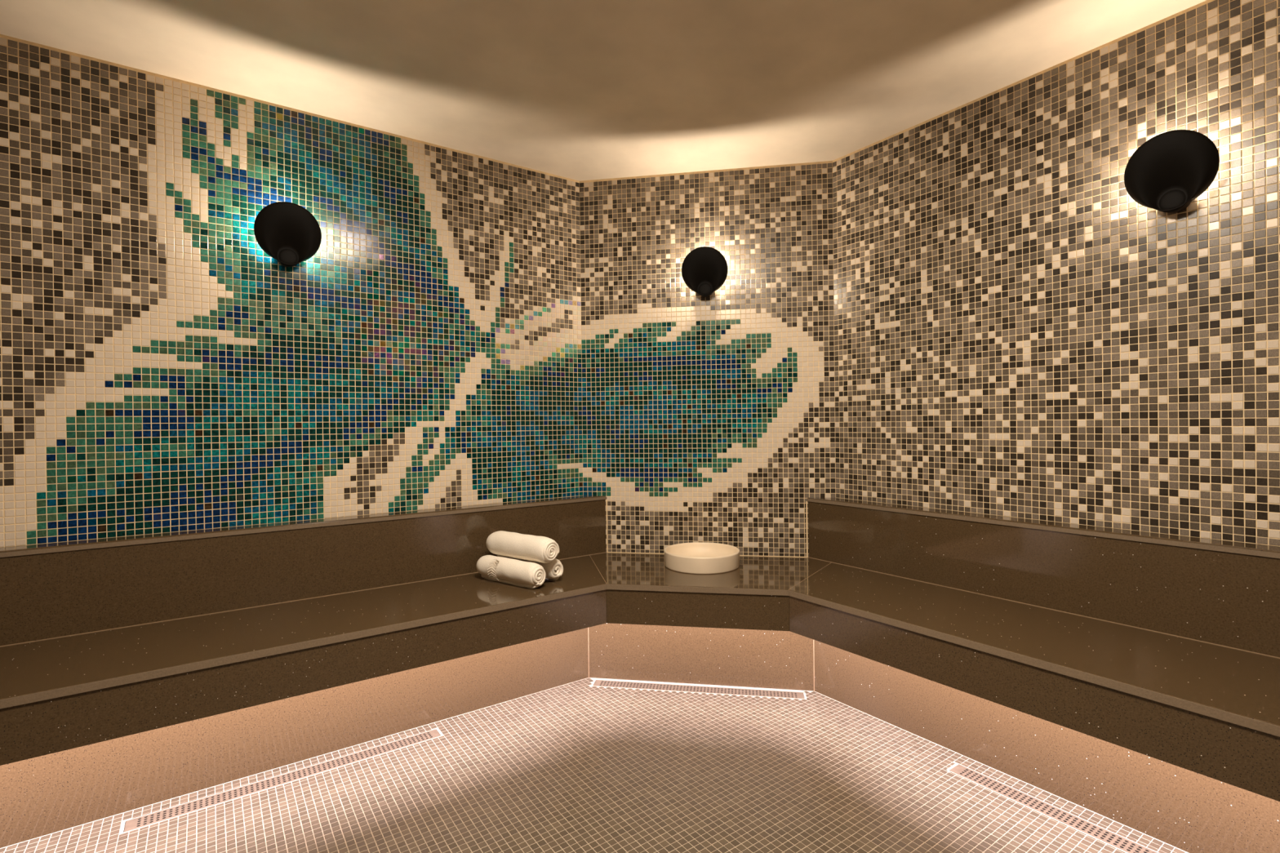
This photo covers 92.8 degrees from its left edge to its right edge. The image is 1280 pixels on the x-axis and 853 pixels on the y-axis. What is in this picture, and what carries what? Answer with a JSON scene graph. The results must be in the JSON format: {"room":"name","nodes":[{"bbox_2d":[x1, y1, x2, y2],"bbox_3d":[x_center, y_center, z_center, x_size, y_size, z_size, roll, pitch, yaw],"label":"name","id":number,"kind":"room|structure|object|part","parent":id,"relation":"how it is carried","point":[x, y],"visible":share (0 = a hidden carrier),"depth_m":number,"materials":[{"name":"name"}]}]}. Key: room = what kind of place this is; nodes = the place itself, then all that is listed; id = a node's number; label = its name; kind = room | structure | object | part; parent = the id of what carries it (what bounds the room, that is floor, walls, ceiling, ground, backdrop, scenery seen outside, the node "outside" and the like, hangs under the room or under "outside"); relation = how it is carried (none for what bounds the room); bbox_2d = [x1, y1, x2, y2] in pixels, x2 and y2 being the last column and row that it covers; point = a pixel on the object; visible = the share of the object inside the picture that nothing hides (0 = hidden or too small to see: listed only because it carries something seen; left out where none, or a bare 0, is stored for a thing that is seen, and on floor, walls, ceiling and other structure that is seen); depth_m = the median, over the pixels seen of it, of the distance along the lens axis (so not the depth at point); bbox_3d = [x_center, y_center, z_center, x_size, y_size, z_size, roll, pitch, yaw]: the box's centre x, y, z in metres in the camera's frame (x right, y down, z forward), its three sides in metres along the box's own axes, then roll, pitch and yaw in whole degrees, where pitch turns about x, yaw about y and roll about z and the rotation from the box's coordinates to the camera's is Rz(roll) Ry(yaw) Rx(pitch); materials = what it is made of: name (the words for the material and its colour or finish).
{"room":"spa","nodes":[
{"label":"spa","id":0,"kind":"room"},
{"bbox_2d":[0,34,582,547],"bbox_3d":[-1.326,0.006,1.917,2.685,2.101,0.082,-1,0,-35],"label":"wall","id":1,"kind":"structure","parent":0,"point":[162,371],"depth_m":1.94,"materials":[{"name":"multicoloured tile"}]},
{"bbox_2d":[253,201,321,266],"bbox_3d":[-1.127,-0.611,1.952,0.188,0.189,0.093,-1,0,-35],"label":"wall lamp","id":2,"kind":"object","parent":1,"relation":"attached to","point":[287,232],"visible":1,"depth_m":1.94,"materials":[{"name":"black metal"}]},
{"bbox_2d":[0,677,1188,852],"bbox_3d":[0.036,1.096,0.622,3.538,0.101,3.764,-1,0,-35],"label":"floor","id":3,"kind":"structure","parent":0,"point":[577,766],"depth_m":1.73,"materials":[{"name":"tile"}]},
{"bbox_2d":[119,728,443,835],"bbox_3d":[-1.025,1.053,1.847,0.840,0.002,0.061,-1,0,-35],"label":"linear drain","id":4,"kind":"object","parent":3,"relation":"on","point":[137,823],"visible":1,"depth_m":1.80,"materials":[{"name":"metal"}]},
{"bbox_2d":[0,495,608,848],"bbox_3d":[-1.137,0.684,1.689,2.712,0.743,0.505,-1,0,-35],"label":"stone bench","id":5,"kind":"object","parent":3,"relation":"on","point":[143,670],"visible":1,"depth_m":1.76,"materials":[{"name":"brown stone"}]},
{"bbox_3d":[-1.273,0.817,1.784,2.597,0.478,0.020,-1,0,-35],"label":"kick panel","id":6,"kind":"part","parent":5,"relation":"part of","materials":[{"name":"brown stone"}]},
{"bbox_3d":[-1.269,0.444,1.863,2.704,0.229,0.069,-1,0,-35],"label":"backrest","id":7,"kind":"part","parent":5,"relation":"part of","materials":[{"name":"brown stone"}]},
{"bbox_3d":[-1.176,0.568,1.663,2.620,0.020,0.504,-1,0,-35],"label":"seat","id":8,"kind":"part","parent":5,"relation":"part of","materials":[{"name":"brown stone"}]},
{"bbox_3d":[-1.110,0.638,1.416,2.441,0.119,0.018,-1,0,-35],"label":"panel","id":9,"kind":"part","parent":5,"relation":"part of","materials":[{"name":"brown stone"}]},
{"bbox_2d":[475,555,546,588],"bbox_3d":[-0.457,0.505,2.129,0.301,0.084,0.088,0,0,36],"label":"rolled towel","id":10,"kind":"object","parent":5,"relation":"on","point":[515,572],"visible":1,"depth_m":2.08,"materials":[{"name":"white fabric"}]},
{"bbox_2d":[486,530,559,563],"bbox_3d":[-0.419,0.425,2.162,0.306,0.088,0.094,0,0,37],"label":"rolled towel","id":11,"kind":"object","parent":10,"relation":"on","point":[543,549],"visible":1,"depth_m":2.11,"materials":[{"name":"white fabric"}]},
{"bbox_2d":[497,555,563,580],"bbox_3d":[-0.406,0.504,2.219,0.306,0.084,0.081,0,0,37],"label":"rolled towel","id":12,"kind":"object","parent":5,"relation":"on","point":[553,570],"visible":0.27,"depth_m":2.13,"materials":[{"name":"white fabric"}]},
{"bbox_2d":[591,680,806,699],"bbox_3d":[0.221,1.036,2.401,0.840,0.002,0.061,-1,0,10],"label":"linear drain","id":13,"kind":"object","parent":3,"relation":"on","point":[604,683],"visible":1,"depth_m":2.40,"materials":[{"name":"metal"}]},
{"bbox_2d":[588,551,831,690],"bbox_3d":[0.244,0.786,2.302,1.086,0.500,0.503,-1,0,10],"label":"stone bench","id":14,"kind":"object","parent":3,"relation":"on","point":[663,624],"visible":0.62,"depth_m":2.39,"materials":[{"name":"brown stone"}]},
{"bbox_3d":[0.190,0.620,2.069,0.631,0.119,0.018,-1,0,10],"label":"panel","id":15,"kind":"part","parent":14,"relation":"part of","materials":[{"name":"brown stone"}]},
{"bbox_3d":[0.232,0.797,2.458,0.920,0.478,0.020,-1,0,10],"label":"kick panel","id":16,"kind":"part","parent":14,"relation":"part of","materials":[{"name":"brown stone"}]},
{"bbox_2d":[664,542,739,574],"bbox_3d":[0.240,0.508,2.364,0.291,0.061,0.291,-1,0,-35],"label":"basin","id":17,"kind":"object","parent":14,"relation":"on","point":[694,557],"visible":1,"depth_m":2.28,"materials":[{"name":"white ceramic"}]},
{"bbox_3d":[0.241,0.549,2.300,1.085,0.020,0.498,-1,0,10],"label":"seat","id":18,"kind":"part","parent":14,"relation":"part of","materials":[{"name":"brown stone"}]},
{"bbox_2d":[788,497,1279,852],"bbox_3d":[1.389,0.657,1.181,0.512,0.743,2.944,-1,0,-35],"label":"stone bench","id":19,"kind":"object","parent":3,"relation":"on","point":[1130,678],"visible":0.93,"depth_m":1.59,"materials":[{"name":"brown stone"}]},
{"bbox_3d":[1.424,0.541,1.131,0.511,0.020,2.823,-1,0,-35],"label":"seat","id":20,"kind":"part","parent":19,"relation":"part of","materials":[{"name":"brown stone"}]},
{"bbox_3d":[1.270,0.613,0.930,0.018,0.119,2.674,-1,0,-35],"label":"panel","id":21,"kind":"part","parent":19,"relation":"part of","materials":[{"name":"brown stone"}]},
{"bbox_3d":[1.567,0.414,1.303,0.076,0.229,2.936,-1,0,-35],"label":"backrest","id":22,"kind":"part","parent":19,"relation":"part of","materials":[{"name":"brown stone"}]},
{"bbox_3d":[1.510,0.788,1.217,0.020,0.478,2.865,-1,0,-35],"label":"kick panel","id":23,"kind":"part","parent":19,"relation":"part of","materials":[{"name":"brown stone"}]},
{"bbox_2d":[946,763,1158,852],"bbox_3d":[1.188,1.029,1.504,0.061,0.002,0.840,-1,0,-35],"label":"linear drain","id":24,"kind":"object","parent":3,"relation":"on","point":[1125,845],"visible":1,"depth_m":1.63,"materials":[{"name":"metal"}]},
{"bbox_2d":[0,0,1206,181],"bbox_3d":[0.011,-1.104,0.612,3.538,0.100,3.764,-1,0,-35],"label":"ceiling","id":25,"kind":"structure","parent":0,"point":[577,90],"depth_m":1.75,"materials":[{"name":"paint"}]},
{"bbox_2d":[579,160,835,556],"bbox_3d":[0.276,-0.015,2.591,1.094,2.101,0.093,-1,0,10],"label":"wall","id":26,"kind":"structure","parent":0,"point":[711,419],"depth_m":2.54,"materials":[{"name":"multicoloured tile"}]},
{"bbox_2d":[681,246,728,297],"bbox_3d":[0.265,-0.629,2.493,0.188,0.189,0.093,-1,0,10],"label":"wall lamp","id":27,"kind":"object","parent":26,"relation":"attached to","point":[704,269],"visible":1,"depth_m":2.47,"materials":[{"name":"black metal"}]},
{"bbox_2d":[832,0,1279,546],"bbox_3d":[1.633,-0.025,1.336,0.082,2.101,2.911,-1,0,-35],"label":"wall","id":28,"kind":"structure","parent":0,"point":[1019,335],"depth_m":1.77,"materials":[{"name":"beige tile"}]},
{"bbox_2d":[1124,129,1219,213],"bbox_3d":[1.358,-0.646,1.558,0.093,0.189,0.188,-1,0,-35],"label":"wall lamp","id":29,"kind":"object","parent":28,"relation":"attached to","point":[1171,169],"visible":1,"depth_m":1.54,"materials":[{"name":"black metal"}]}
]}

